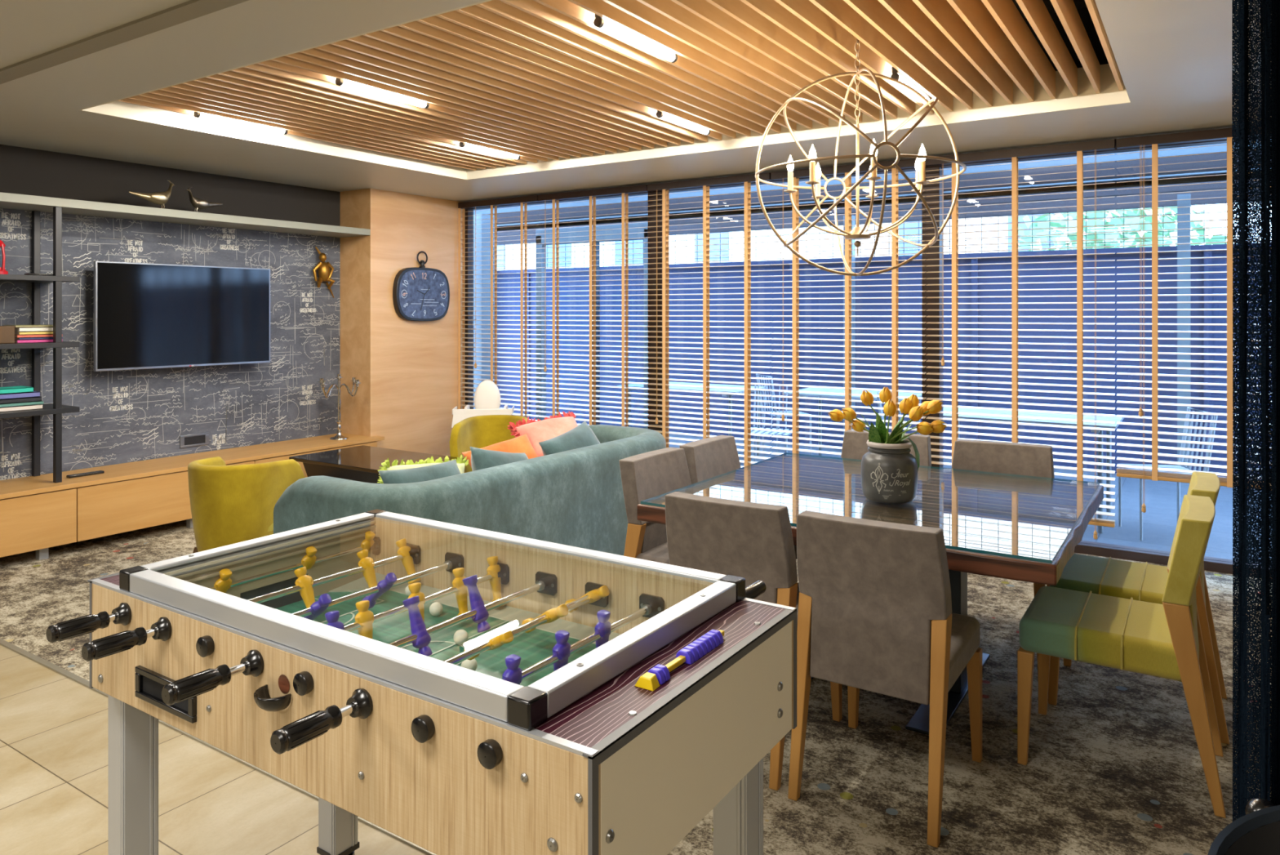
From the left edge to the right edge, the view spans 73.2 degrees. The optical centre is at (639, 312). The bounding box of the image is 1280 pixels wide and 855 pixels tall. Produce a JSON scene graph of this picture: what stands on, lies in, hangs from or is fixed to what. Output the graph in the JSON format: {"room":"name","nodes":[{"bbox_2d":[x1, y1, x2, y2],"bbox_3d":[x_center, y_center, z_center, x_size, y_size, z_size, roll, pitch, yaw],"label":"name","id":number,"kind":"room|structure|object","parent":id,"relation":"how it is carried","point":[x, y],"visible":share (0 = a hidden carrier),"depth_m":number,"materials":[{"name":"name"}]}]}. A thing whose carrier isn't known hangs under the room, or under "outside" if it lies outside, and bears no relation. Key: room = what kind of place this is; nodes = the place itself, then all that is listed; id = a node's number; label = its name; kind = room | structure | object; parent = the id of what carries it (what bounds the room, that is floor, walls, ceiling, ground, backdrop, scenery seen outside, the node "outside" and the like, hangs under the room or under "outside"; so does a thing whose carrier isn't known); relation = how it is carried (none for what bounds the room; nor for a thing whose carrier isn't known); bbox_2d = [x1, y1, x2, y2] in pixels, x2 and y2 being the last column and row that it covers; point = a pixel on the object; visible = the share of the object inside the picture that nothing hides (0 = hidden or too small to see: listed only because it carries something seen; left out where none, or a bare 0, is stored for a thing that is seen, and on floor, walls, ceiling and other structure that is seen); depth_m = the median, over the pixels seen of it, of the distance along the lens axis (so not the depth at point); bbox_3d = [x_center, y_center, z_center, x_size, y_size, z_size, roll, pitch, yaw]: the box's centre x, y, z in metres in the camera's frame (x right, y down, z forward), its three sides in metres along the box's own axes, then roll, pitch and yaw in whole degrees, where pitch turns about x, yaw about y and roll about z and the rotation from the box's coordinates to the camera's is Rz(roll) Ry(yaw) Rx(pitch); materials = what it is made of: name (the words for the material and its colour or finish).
{"room":"common room","nodes":[
{"label":"common room","id":0,"kind":"room"},
{"bbox_2d":[0,144,340,479],"bbox_3d":[-4.791,0.220,4.392,0.152,2.560,10.100,0,0,33],"label":"wall","id":1,"kind":"structure","parent":0,"point":[124,415],"depth_m":6.26,"materials":[{"name":"grey"}]},
{"bbox_2d":[93,260,270,371],"bbox_3d":[-3.341,0.023,6.319,0.162,0.740,1.266,0,0,35],"label":"television","id":2,"kind":"object","parent":1,"relation":"attached to","point":[147,315],"visible":1,"depth_m":6.20,"materials":[{"name":"grey"}]},
{"bbox_2d":[0,191,370,237],"bbox_3d":[-4.210,-0.684,4.777,0.398,0.053,6.380,0,0,33],"label":"wall shelf","id":3,"kind":"object","parent":1,"relation":"attached to","point":[7,201],"visible":1,"depth_m":6.01,"materials":[{"name":"grey"}]},
{"bbox_2d":[128,180,174,208],"bbox_3d":[-3.337,-0.816,5.893,0.088,0.207,0.305,0,0,33],"label":"figurine","id":4,"kind":"object","parent":3,"relation":"on","point":[159,197],"visible":0.98,"depth_m":5.89,"materials":[{"name":"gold metal"}]},
{"bbox_2d":[186,186,222,212],"bbox_3d":[-3.135,-0.803,6.202,0.077,0.182,0.268,0,0,33],"label":"figurine","id":5,"kind":"object","parent":3,"relation":"on","point":[200,204],"visible":0.95,"depth_m":6.14,"materials":[{"name":"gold metal"}]},
{"bbox_2d":[0,432,384,499],"bbox_3d":[-3.573,1.068,5.654,0.503,0.028,4.345,0,0,33],"label":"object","id":6,"kind":"object","parent":1,"relation":"attached to","point":[29,485],"visible":0.77,"depth_m":6.00,"materials":[{"name":"brown wood"}]},
{"bbox_2d":[0,206,79,482],"bbox_3d":[-4.175,0.199,4.834,0.391,1.711,1.715,0,0,33],"label":"bookshelf","id":7,"kind":"object","parent":6,"relation":"on","point":[56,408],"visible":0.98,"depth_m":5.35,"materials":[{"name":"black"}]},
{"bbox_2d":[0,325,14,343],"bbox_3d":[-3.833,0.132,5.181,0.070,0.105,0.100,0,0,33],"label":"wooden block","id":8,"kind":"object","parent":7,"relation":"on","point":[6,332],"visible":1,"depth_m":5.17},
{"bbox_2d":[0,404,42,412],"bbox_3d":[-3.845,0.581,5.264,0.170,0.028,0.275,0,0,33],"label":"book","id":9,"kind":"object","parent":7,"relation":"on","point":[38,406],"visible":0.75,"depth_m":5.23,"materials":[{"name":"beige paper"}]},
{"bbox_2d":[0,400,43,407],"bbox_3d":[-3.844,0.556,5.266,0.170,0.020,0.280,0,0,33],"label":"book","id":10,"kind":"object","parent":9,"relation":"on","point":[5,405],"visible":0.75,"depth_m":5.24,"materials":[{"name":"teal paper"}]},
{"bbox_2d":[0,396,41,404],"bbox_3d":[-3.849,0.532,5.257,0.170,0.026,0.280,0,0,33],"label":"book","id":11,"kind":"object","parent":10,"relation":"on","point":[34,398],"visible":0.75,"depth_m":5.23,"materials":[{"name":"black paper"}]},
{"bbox_2d":[0,391,39,399],"bbox_3d":[-3.852,0.503,5.253,0.170,0.032,0.270,0,0,33],"label":"book","id":12,"kind":"object","parent":11,"relation":"on","point":[35,393],"visible":0.81,"depth_m":5.23,"materials":[{"name":"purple paper"}]},
{"bbox_2d":[0,385,33,394],"bbox_3d":[-3.870,0.471,5.226,0.170,0.030,0.265,0,0,33],"label":"book","id":13,"kind":"object","parent":12,"relation":"on","point":[9,389],"visible":1,"depth_m":5.23,"materials":[{"name":"teal paper"}]},
{"bbox_2d":[317,373,361,439],"bbox_3d":[-2.520,0.782,7.214,0.328,0.541,0.328,0,0,-24],"label":"candelabra","id":14,"kind":"object","parent":6,"relation":"on","point":[339,436],"visible":1,"depth_m":7.20,"materials":[{"name":"silver metal"}]},
{"bbox_2d":[179,432,208,448],"bbox_3d":[-3.343,0.954,6.457,0.012,0.091,0.218,0,0,33],"label":"socket plate","id":15,"kind":"object","parent":1,"relation":"attached to","point":[197,439],"visible":1,"depth_m":6.45,"materials":[{"name":"grey"}]},
{"bbox_2d":[312,246,334,297],"bbox_3d":[-2.688,-0.346,7.359,0.095,0.435,0.238,0,0,33],"label":"figurine","id":16,"kind":"object","parent":1,"relation":"attached to","point":[325,274],"visible":1,"depth_m":7.31,"materials":[{"name":"brown metal"}]},
{"bbox_2d":[0,644,428,854],"bbox_3d":[-1.946,1.560,-0.106,9.540,0.120,5.690,0,0,33],"label":"floor","id":17,"kind":"structure","parent":0,"point":[54,727],"depth_m":2.70,"materials":[{"name":"tile"}]},
{"bbox_2d":[0,488,76,559],"bbox_3d":[-4.223,1.292,4.662,0.486,0.416,1.931,0,0,33],"label":"base cabinet","id":18,"kind":"object","parent":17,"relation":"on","point":[39,522],"visible":0.98,"depth_m":5.16,"materials":[{"name":"brown wood"}]},
{"bbox_2d":[0,638,436,854],"bbox_3d":[-0.389,1.498,2.272,9.540,0.008,0.025,0,0,33],"label":"trim","id":19,"kind":"structure","parent":17,"relation":"on","point":[47,664],"depth_m":3.05,"materials":[{"name":"silver metal"}]},
{"bbox_2d":[45,508,796,854],"bbox_3d":[-0.441,1.023,1.823,1.408,0.953,1.068,0,0,33],"label":"table","id":20,"kind":"object","parent":17,"relation":"on","point":[611,703],"visible":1,"depth_m":1.56,"materials":[{"name":"brown wood"}]},
{"bbox_2d":[100,574,119,585],"bbox_3d":[-0.968,0.593,2.145,0.114,0.008,0.654,0,0,33],"label":"shelf","id":21,"kind":"object","parent":20,"relation":"attached to","point":[108,580],"depth_m":1.90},
{"bbox_2d":[533,600,785,746],"bbox_3d":[0.072,0.593,1.464,0.114,0.008,0.654,0,0,33],"label":"shelf","id":22,"kind":"object","parent":20,"relation":"attached to","point":[620,707],"depth_m":1.37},
{"bbox_2d":[635,629,724,690],"bbox_3d":[0.077,0.580,1.457,0.035,0.018,0.260,0,0,33],"label":"counter","id":23,"kind":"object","parent":20,"relation":"on","point":[649,681],"depth_m":1.36,"materials":[{"name":"plastic"}]},
{"bbox_2d":[340,188,465,456],"bbox_3d":[-2.130,0.220,7.956,0.400,2.560,1.220,0,0,33],"label":"wall pier","id":24,"kind":"object","parent":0,"point":[406,395],"visible":0.57,"depth_m":7.57,"materials":[{"name":"brown wood"}]},
{"bbox_2d":[392,250,449,320],"bbox_3d":[-1.967,-0.240,7.784,0.061,0.635,0.636,0,0,33],"label":"wall clock","id":25,"kind":"object","parent":24,"relation":"attached to","point":[422,293],"visible":1,"depth_m":7.75,"materials":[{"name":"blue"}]},
{"bbox_2d":[0,0,1268,202],"bbox_3d":[-0.766,-1.165,1.697,9.540,0.210,10.000,0,0,33],"label":"ceiling","id":26,"kind":"structure","parent":0,"point":[1173,58],"depth_m":4.26,"materials":[{"name":"grey paint"}]},
{"bbox_2d":[0,0,248,84],"bbox_3d":[-0.407,-1.059,2.245,9.540,0.022,0.090,0,0,33],"label":"trim","id":27,"kind":"structure","parent":26,"relation":"attached to","point":[190,10],"depth_m":3.27,"materials":[{"name":"brown paint"}]},
{"bbox_2d":[79,0,1130,180],"bbox_3d":[-0.231,-1.165,4.430,4.620,0.210,2.840,0,0,33],"label":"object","id":28,"kind":"structure","parent":26,"relation":"attached to","point":[1109,95],"depth_m":5.11,"materials":[{"name":"beige paint"}]},
{"bbox_2d":[116,0,1123,170],"bbox_3d":[-0.198,-1.192,4.397,4.468,0.145,2.790,0,0,33],"label":"ceiling","id":29,"kind":"structure","parent":26,"relation":"attached to","point":[532,80],"depth_m":4.09,"materials":[{"name":"wood"}]},
{"bbox_2d":[193,111,288,134],"bbox_3d":[-2.345,-1.135,5.085,0.040,0.070,0.570,0,0,33],"label":"tube light","id":30,"kind":"object","parent":29,"relation":"attached to","point":[196,114],"visible":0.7,"depth_m":5.05,"materials":[{"name":"white"}]},
{"bbox_2d":[335,78,429,108],"bbox_3d":[-1.306,-1.135,4.405,0.040,0.070,0.570,0,0,33],"label":"tube light","id":31,"kind":"object","parent":29,"relation":"attached to","point":[341,82],"visible":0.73,"depth_m":4.37,"materials":[{"name":"white"}]},
{"bbox_2d":[458,142,519,159],"bbox_3d":[-1.031,-1.135,5.958,0.040,0.070,0.570,0,0,33],"label":"tube light","id":32,"kind":"object","parent":29,"relation":"attached to","point":[461,144],"visible":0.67,"depth_m":5.92,"materials":[{"name":"white"}]},
{"bbox_2d":[593,13,677,62],"bbox_3d":[-0.007,-1.135,3.555,0.040,0.070,0.570,0,0,33],"label":"tube light","id":33,"kind":"object","parent":29,"relation":"attached to","point":[599,22],"visible":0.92,"depth_m":3.50,"materials":[{"name":"white"}]},
{"bbox_2d":[655,110,710,135],"bbox_3d":[0.262,-1.135,5.100,0.040,0.070,0.570,0,0,33],"label":"tube light","id":34,"kind":"object","parent":29,"relation":"attached to","point":[659,114],"visible":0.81,"depth_m":5.05,"materials":[{"name":"white"}]},
{"bbox_2d":[755,38,966,275],"bbox_3d":[0.902,-0.672,3.570,0.847,1.040,0.841,0,0,0],"label":"orb chandelier","id":35,"kind":"object","parent":29,"relation":"hanging from","point":[857,233],"visible":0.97,"depth_m":3.56,"materials":[{"name":"gold metal"}]},
{"bbox_2d":[890,66,930,104],"bbox_3d":[1.366,-1.135,4.329,0.040,0.070,0.570,0,0,33],"label":"tube light","id":36,"kind":"object","parent":29,"relation":"attached to","point":[895,74],"visible":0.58,"depth_m":4.25,"materials":[{"name":"white"}]},
{"bbox_2d":[1231,0,1279,821],"bbox_3d":[1.391,0.224,1.131,1.013,2.532,0.129,0,0,33],"label":"curtain","id":37,"kind":"object","parent":26,"relation":"hanging from","point":[1268,113],"visible":0.91,"depth_m":1.38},
{"bbox_2d":[0,519,1271,854],"bbox_3d":[0.793,1.560,4.077,9.540,0.120,4.310,0,0,33],"label":"carpet","id":38,"kind":"structure","parent":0,"point":[1115,766],"depth_m":2.92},
{"bbox_2d":[75,460,254,541],"bbox_3d":[-3.365,1.292,5.973,0.486,0.416,1.189,0,0,33],"label":"base cabinet","id":39,"kind":"object","parent":38,"relation":"on","point":[103,509],"visible":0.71,"depth_m":5.62,"materials":[{"name":"brown wood"}]},
{"bbox_2d":[187,456,304,553],"bbox_3d":[-2.260,1.161,4.833,0.561,0.684,0.502,0,0,11],"label":"armchair","id":40,"kind":"object","parent":38,"relation":"on","point":[229,504],"visible":0.71,"depth_m":4.64,"materials":[{"name":"yellow fabric"}]},
{"bbox_2d":[253,440,377,477],"bbox_3d":[-2.730,1.292,6.943,0.486,0.416,1.119,0,0,33],"label":"base cabinet","id":41,"kind":"object","parent":38,"relation":"on","point":[371,443],"visible":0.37,"depth_m":6.68,"materials":[{"name":"brown wood"}]},
{"bbox_2d":[288,444,466,483],"bbox_3d":[-1.898,1.275,6.239,1.150,0.450,0.660,0,0,33],"label":"coffee table","id":42,"kind":"object","parent":38,"relation":"on","point":[362,463],"visible":0.36,"depth_m":6.21,"materials":[{"name":"black"}]},
{"bbox_2d":[273,424,666,555],"bbox_3d":[-0.717,1.137,4.892,0.840,0.725,2.460,0,0,33],"label":"sofa","id":43,"kind":"object","parent":38,"relation":"on","point":[574,497],"visible":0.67,"depth_m":4.34,"materials":[{"name":"fabric"}]},
{"bbox_2d":[378,459,460,483],"bbox_3d":[-1.020,0.945,4.230,0.297,0.369,0.440,0,0,43],"label":"cushion","id":44,"kind":"object","parent":43,"relation":"on","point":[450,468],"visible":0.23,"depth_m":4.21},
{"bbox_2d":[377,454,468,483],"bbox_3d":[-1.155,0.928,4.603,0.483,0.282,0.339,0,0,-14],"label":"cushion","id":45,"kind":"object","parent":43,"relation":"on","point":[410,464],"visible":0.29,"depth_m":4.69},
{"bbox_2d":[469,446,528,471],"bbox_3d":[-0.732,0.945,4.722,0.270,0.447,0.489,0,0,37],"label":"cushion","id":46,"kind":"object","parent":43,"relation":"on","point":[481,459],"visible":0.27,"depth_m":4.65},
{"bbox_2d":[462,433,538,467],"bbox_3d":[-0.781,0.920,5.125,0.477,0.342,0.293,0,0,-37],"label":"cushion","id":47,"kind":"object","parent":43,"relation":"on","point":[520,444],"visible":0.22,"depth_m":5.17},
{"bbox_2d":[507,410,577,456],"bbox_3d":[-0.570,0.798,5.467,0.480,0.304,0.355,0,0,-29],"label":"cushion","id":48,"kind":"object","parent":43,"relation":"on","point":[537,431],"visible":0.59,"depth_m":5.45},
{"bbox_2d":[538,421,599,455],"bbox_3d":[-0.362,0.925,5.258,0.295,0.476,0.537,0,0,37],"label":"cushion","id":49,"kind":"object","parent":43,"relation":"on","point":[582,435],"visible":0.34,"depth_m":5.21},
{"bbox_2d":[451,379,514,427],"bbox_3d":[-1.316,1.044,7.348,0.525,0.918,0.590,0,0,-5],"label":"table lamp","id":50,"kind":"object","parent":38,"relation":"on","point":[487,395],"visible":0.6,"depth_m":7.47,"materials":[{"name":"white plastic"}]},
{"bbox_2d":[451,405,514,427],"bbox_3d":[-1.302,0.865,7.179,0.499,0.150,0.250,0,0,-5],"label":"tray","id":51,"kind":"object","parent":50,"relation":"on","point":[459,415],"depth_m":7.05,"materials":[{"name":"white plastic"}]},
{"bbox_2d":[449,414,529,472],"bbox_3d":[-1.100,1.154,6.558,0.603,0.698,0.540,0,0,-1],"label":"armchair","id":52,"kind":"object","parent":38,"relation":"on","point":[477,431],"visible":0.41,"depth_m":6.69,"materials":[{"name":"yellow fabric"}]},
{"bbox_2d":[618,447,691,564],"bbox_3d":[0.235,1.064,3.719,0.574,0.872,0.456,0,0,33],"label":"dining chair","id":53,"kind":"object","parent":38,"relation":"on","point":[646,475],"visible":0.35,"depth_m":3.70,"materials":[{"name":"grey fabric"}]},
{"bbox_2d":[679,435,796,559],"bbox_3d":[0.512,1.064,4.117,0.574,0.872,0.456,0,0,33],"label":"dining chair","id":54,"kind":"object","parent":38,"relation":"on","point":[707,458],"visible":0.23,"depth_m":4.18,"materials":[{"name":"grey fabric"}]},
{"bbox_2d":[664,491,842,790],"bbox_3d":[0.399,1.064,3.065,0.456,0.872,0.574,0,0,33],"label":"dining chair","id":55,"kind":"object","parent":38,"relation":"on","point":[753,541],"visible":0.48,"depth_m":2.83,"materials":[{"name":"grey fabric"}]},
{"bbox_2d":[637,452,1103,734],"bbox_3d":[1.004,1.120,3.568,1.501,0.760,1.442,0,0,33],"label":"dining table","id":56,"kind":"object","parent":38,"relation":"on","point":[1024,528],"visible":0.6,"depth_m":3.37,"materials":[{"name":"brown wood"}]},
{"bbox_2d":[861,440,917,503],"bbox_3d":[0.988,0.624,3.417,0.217,0.231,0.218,0,0,33],"label":"jar","id":57,"kind":"object","parent":56,"relation":"on","point":[889,472],"visible":0.96,"depth_m":3.33,"materials":[{"name":"grey ceramic"}]},
{"bbox_2d":[860,389,902,444],"bbox_3d":[0.970,0.437,3.438,0.174,0.258,0.058,0,0,30],"label":"tulip","id":58,"kind":"object","parent":57,"relation":"in","point":[866,397],"visible":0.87,"depth_m":3.45,"materials":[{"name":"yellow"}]},
{"bbox_2d":[877,386,892,442],"bbox_3d":[0.971,0.431,3.433,0.051,0.270,0.103,0,0,33],"label":"tulip","id":59,"kind":"object","parent":57,"relation":"in","point":[885,394],"visible":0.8,"depth_m":3.44,"materials":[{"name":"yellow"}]},
{"bbox_2d":[860,404,923,429],"bbox_3d":[0.989,0.461,3.379,0.245,0.209,0.052,0,0,38],"label":"tulip","id":60,"kind":"object","parent":57,"relation":"in","point":[916,413],"visible":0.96,"depth_m":3.31,"materials":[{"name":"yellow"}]},
{"bbox_2d":[883,399,902,444],"bbox_3d":[0.985,0.453,3.368,0.051,0.225,0.086,0,0,-7],"label":"tulip","id":61,"kind":"object","parent":57,"relation":"in","point":[890,408],"visible":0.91,"depth_m":3.37,"materials":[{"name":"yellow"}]},
{"bbox_2d":[868,421,933,443],"bbox_3d":[1.003,0.491,3.328,0.248,0.149,0.085,0,0,33],"label":"tulip","id":62,"kind":"object","parent":57,"relation":"in","point":[924,428],"visible":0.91,"depth_m":3.33,"materials":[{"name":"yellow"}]},
{"bbox_2d":[875,412,946,444],"bbox_3d":[1.056,0.486,3.388,0.294,0.160,0.059,0,0,41],"label":"tulip","id":63,"kind":"object","parent":57,"relation":"in","point":[937,424],"visible":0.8,"depth_m":3.30,"materials":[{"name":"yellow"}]},
{"bbox_2d":[888,400,942,444],"bbox_3d":[1.056,0.446,3.341,0.230,0.222,0.050,0,0,14],"label":"tulip","id":64,"kind":"object","parent":57,"relation":"in","point":[934,406],"visible":0.95,"depth_m":3.31,"materials":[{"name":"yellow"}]},
{"bbox_2d":[787,510,982,847],"bbox_3d":[0.802,1.064,2.777,0.456,0.872,0.574,0,0,33],"label":"dining chair","id":65,"kind":"object","parent":38,"relation":"on","point":[875,614],"visible":1,"depth_m":2.58,"materials":[{"name":"grey fabric"}]},
{"bbox_2d":[840,429,931,468],"bbox_3d":[1.183,1.064,4.308,0.456,0.872,0.575,0,0,29],"label":"dining chair","id":66,"kind":"object","parent":38,"relation":"on","point":[855,446],"visible":0.2,"depth_m":4.51,"materials":[{"name":"grey fabric"}]},
{"bbox_2d":[951,439,1054,663],"bbox_3d":[1.641,1.064,3.967,0.456,0.872,0.575,0,0,30],"label":"dining chair","id":67,"kind":"object","parent":38,"relation":"on","point":[1004,457],"visible":0.16,"depth_m":4.11,"materials":[{"name":"grey fabric"}]},
{"bbox_2d":[1017,494,1226,817],"bbox_3d":[1.621,1.064,2.901,0.574,0.872,0.474,0,0,33],"label":"dining chair","id":68,"kind":"object","parent":38,"relation":"on","point":[1165,640],"visible":1,"depth_m":2.76,"materials":[{"name":"fabric"}]},
{"bbox_2d":[1048,471,1229,743],"bbox_3d":[1.931,1.064,3.337,0.574,0.872,0.474,0,0,33],"label":"dining chair","id":69,"kind":"object","parent":38,"relation":"on","point":[1145,582],"visible":0.4,"depth_m":3.27,"materials":[{"name":"fabric"}]},
{"bbox_2d":[1207,797,1279,854],"bbox_3d":[0.989,1.099,0.897,0.672,0.803,0.672,0,0,33],"label":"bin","id":70,"kind":"object","parent":38,"relation":"on","point":[1257,832],"visible":1,"depth_m":1.18,"materials":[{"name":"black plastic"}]},
{"bbox_2d":[1012,0,1108,71],"bbox_3d":[-0.231,-1.455,4.430,4.820,0.370,3.040,0,0,33],"label":"ceiling","id":71,"kind":"structure","parent":0,"point":[1081,6],"depth_m":4.52,"materials":[{"name":"black"}]},
{"bbox_3d":[4.912,0.220,4.015,2.580,2.560,0.100,0,0,33],"label":"wall","id":72,"kind":"structure","parent":0,"visible":0},
{"bbox_2d":[464,137,1271,577],"bbox_3d":[1.091,0.230,6.523,6.560,2.580,0.130,0,0,33],"label":"window","id":73,"kind":"structure","parent":72,"relation":"in","point":[1123,552],"depth_m":5.57,"materials":[{"name":"black"}]},
{"bbox_2d":[457,195,541,420],"bbox_3d":[-1.310,0.134,7.935,0.975,2.358,0.077,0,0,33],"label":"blind","id":74,"kind":"object","parent":73,"relation":"attached to","point":[534,198],"visible":0.73,"depth_m":7.94,"materials":[{"name":"brown wood"}]},
{"bbox_2d":[537,184,649,426],"bbox_3d":[-0.417,0.134,7.350,1.140,2.358,0.077,0,0,33],"label":"blind","id":75,"kind":"object","parent":73,"relation":"attached to","point":[625,190],"visible":0.7,"depth_m":7.37,"materials":[{"name":"brown wood"}]},
{"bbox_2d":[648,191,666,440],"bbox_3d":[0.150,0.228,7.130,0.140,2.435,0.105,0,0,33],"label":"window","id":76,"kind":"structure","parent":73,"relation":"attached to","point":[658,198],"depth_m":7.08,"materials":[{"name":"black"}]},
{"bbox_2d":[647,172,772,467],"bbox_3d":[0.522,0.134,6.736,1.085,2.358,0.077,0,0,33],"label":"blind","id":77,"kind":"object","parent":73,"relation":"attached to","point":[747,180],"visible":0.74,"depth_m":6.73,"materials":[{"name":"brown wood"}]},
{"bbox_2d":[770,158,926,459],"bbox_3d":[1.455,0.134,6.125,1.125,2.358,0.077,0,0,33],"label":"blind","id":78,"kind":"object","parent":73,"relation":"attached to","point":[904,163],"visible":0.71,"depth_m":6.14,"materials":[{"name":"brown wood"}]},
{"bbox_2d":[921,166,942,466],"bbox_3d":[2.008,0.228,5.913,0.118,2.435,0.105,0,0,33],"label":"window","id":79,"kind":"structure","parent":73,"relation":"attached to","point":[931,172],"depth_m":5.87,"materials":[{"name":"black"}]},
{"bbox_2d":[925,138,1115,539],"bbox_3d":[2.401,0.166,5.506,1.115,2.421,0.077,0,0,33],"label":"blind","id":80,"kind":"object","parent":73,"relation":"attached to","point":[1080,148],"visible":0.72,"depth_m":5.47,"materials":[{"name":"plastic"}]},
{"bbox_2d":[1116,127,1271,512],"bbox_3d":[3.311,0.068,4.910,1.040,2.226,0.077,0,0,33],"label":"blind","id":81,"kind":"object","parent":73,"relation":"attached to","point":[1154,141],"visible":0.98,"depth_m":5.03,"materials":[{"name":"brown wood"}]},
{"label":"outside","id":82,"kind":"structure","parent":0,"visible":0},
{"bbox_2d":[668,433,1271,562],"bbox_3d":[7.383,1.570,16.753,22.000,0.100,23.880,0,0,33],"label":"floor","id":83,"kind":"structure","parent":82,"point":[1160,497],"depth_m":6.56,"materials":[{"name":"tile"}]},
{"bbox_2d":[473,213,494,408],"bbox_3d":[-2.087,0.260,9.136,1.300,2.520,0.200,0,0,33],"label":"pier","id":84,"kind":"structure","parent":83,"relation":"on","point":[480,218],"depth_m":8.74,"materials":[{"name":"grey"}]},
{"bbox_2d":[535,222,648,428],"bbox_3d":[-0.466,0.320,8.791,1.490,2.400,0.080,0,0,33],"label":"door frame","id":85,"kind":"structure","parent":83,"relation":"on","point":[635,225],"depth_m":8.85,"materials":[{"name":"grey"}]},
{"bbox_2d":[497,225,843,270],"bbox_3d":[0.265,-2.400,33.265,20.000,8.000,8.050,0,0,33],"label":"apartment building","id":86,"kind":"structure","parent":83,"relation":"on","point":[823,236],"depth_m":27.47,"materials":[{"name":"beige"}]},
{"bbox_2d":[617,381,768,456],"bbox_3d":[0.563,1.145,9.074,1.400,0.750,0.800,0,0,33],"label":"patio table","id":87,"kind":"object","parent":83,"relation":"on","point":[682,388],"visible":0.3,"depth_m":8.98,"materials":[{"name":"grey paint"}]},
{"bbox_2d":[742,383,792,466],"bbox_3d":[1.196,1.091,7.864,0.422,0.858,0.472,0,0,22],"label":"patio chair","id":88,"kind":"object","parent":83,"relation":"on","point":[762,432],"visible":0.41,"depth_m":8.02,"materials":[{"name":"grey paint"}]},
{"bbox_2d":[755,373,811,457],"bbox_3d":[1.540,1.091,9.241,0.472,0.858,0.422,0,0,-14],"label":"patio chair","id":89,"kind":"object","parent":83,"relation":"on","point":[757,375],"visible":0.47,"depth_m":9.15,"materials":[{"name":"grey paint"}]},
{"bbox_2d":[843,215,855,435],"bbox_3d":[2.293,0.230,9.435,0.100,2.580,0.100,0,0,33],"label":"post","id":90,"kind":"object","parent":83,"relation":"on","point":[853,217],"visible":0.29,"depth_m":9.41,"materials":[{"name":"grey"}]},
{"bbox_2d":[782,387,921,455],"bbox_3d":[2.094,1.145,8.310,1.200,0.750,0.800,0,0,33],"label":"patio table","id":91,"kind":"object","parent":83,"relation":"on","point":[814,389],"visible":0.35,"depth_m":8.33,"materials":[{"name":"grey paint"}]},
{"bbox_2d":[497,242,1271,476],"bbox_3d":[2.623,0.455,9.482,22.000,2.130,0.220,0,0,33],"label":"wall","id":92,"kind":"structure","parent":83,"relation":"on","point":[1115,256],"depth_m":9.22,"materials":[{"name":"blue"}]},
{"bbox_2d":[497,202,1270,269],"bbox_3d":[3.121,-0.805,9.148,19.200,0.390,0.006,0,0,33],"label":"mesh screen","id":93,"kind":"object","parent":92,"relation":"on","point":[1225,228],"visible":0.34,"depth_m":9.23,"materials":[{"name":"black"}]},
{"bbox_2d":[855,209,1139,257],"bbox_3d":[9.832,-1.400,23.415,6.200,6.000,6.050,0,0,33],"label":"brick house","id":94,"kind":"structure","parent":83,"relation":"on","point":[1006,220],"depth_m":21.06,"materials":[{"name":"beige"}]},
{"bbox_2d":[942,406,1124,533],"bbox_3d":[2.900,1.145,6.528,1.300,0.750,0.800,0,0,33],"label":"patio table","id":95,"kind":"object","parent":83,"relation":"on","point":[1100,528],"visible":0.34,"depth_m":6.33,"materials":[{"name":"grey paint"}]},
{"bbox_2d":[1017,206,1226,251],"bbox_3d":[8.435,-0.586,15.402,3.651,4.372,3.668,0,0,33],"label":"tree","id":96,"kind":"object","parent":83,"relation":"on","point":[1115,221],"visible":0.18,"depth_m":14.74,"materials":[{"name":"green plant"}]},
{"bbox_2d":[1118,406,1217,540],"bbox_3d":[3.605,1.091,5.903,0.472,0.858,0.422,0,0,10],"label":"patio chair","id":97,"kind":"object","parent":83,"relation":"on","point":[1186,423],"visible":0.43,"depth_m":5.91,"materials":[{"name":"grey paint"}]},
{"bbox_2d":[1177,193,1191,483],"bbox_3d":[4.887,0.230,7.737,0.100,2.580,0.100,0,0,33],"label":"post","id":98,"kind":"object","parent":83,"relation":"on","point":[1180,202],"visible":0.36,"depth_m":7.70,"materials":[{"name":"grey"}]},
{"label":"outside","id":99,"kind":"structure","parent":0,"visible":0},
{"bbox_2d":[473,142,1271,231],"bbox_3d":[1.768,-1.210,8.177,22.000,0.300,3.380,0,0,33],"label":"pergola","id":100,"kind":"object","parent":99,"point":[1218,148],"visible":0.11,"depth_m":7.49,"materials":[{"name":"grey"}]},
{"bbox_2d":[493,151,1271,224],"bbox_3d":[1.467,-1.110,7.717,22.000,0.220,0.120,0,0,33],"label":"beam","id":101,"kind":"structure","parent":100,"relation":"attached to","point":[1221,163],"depth_m":6.90,"materials":[{"name":"black"}]},
{"bbox_2d":[497,187,1271,245],"bbox_3d":[2.639,-1.065,9.508,22.000,0.150,0.100,0,0,33],"label":"fascia","id":102,"kind":"object","parent":100,"relation":"attached to","point":[1216,193],"visible":0.22,"depth_m":8.81,"materials":[{"name":"black"}]},
{"bbox_2d":[497,170,1271,236],"bbox_3d":[2.097,-1.110,8.679,22.000,0.220,0.120,0,0,33],"label":"beam","id":103,"kind":"structure","parent":100,"relation":"attached to","point":[1215,186],"depth_m":7.98,"materials":[{"name":"black"}]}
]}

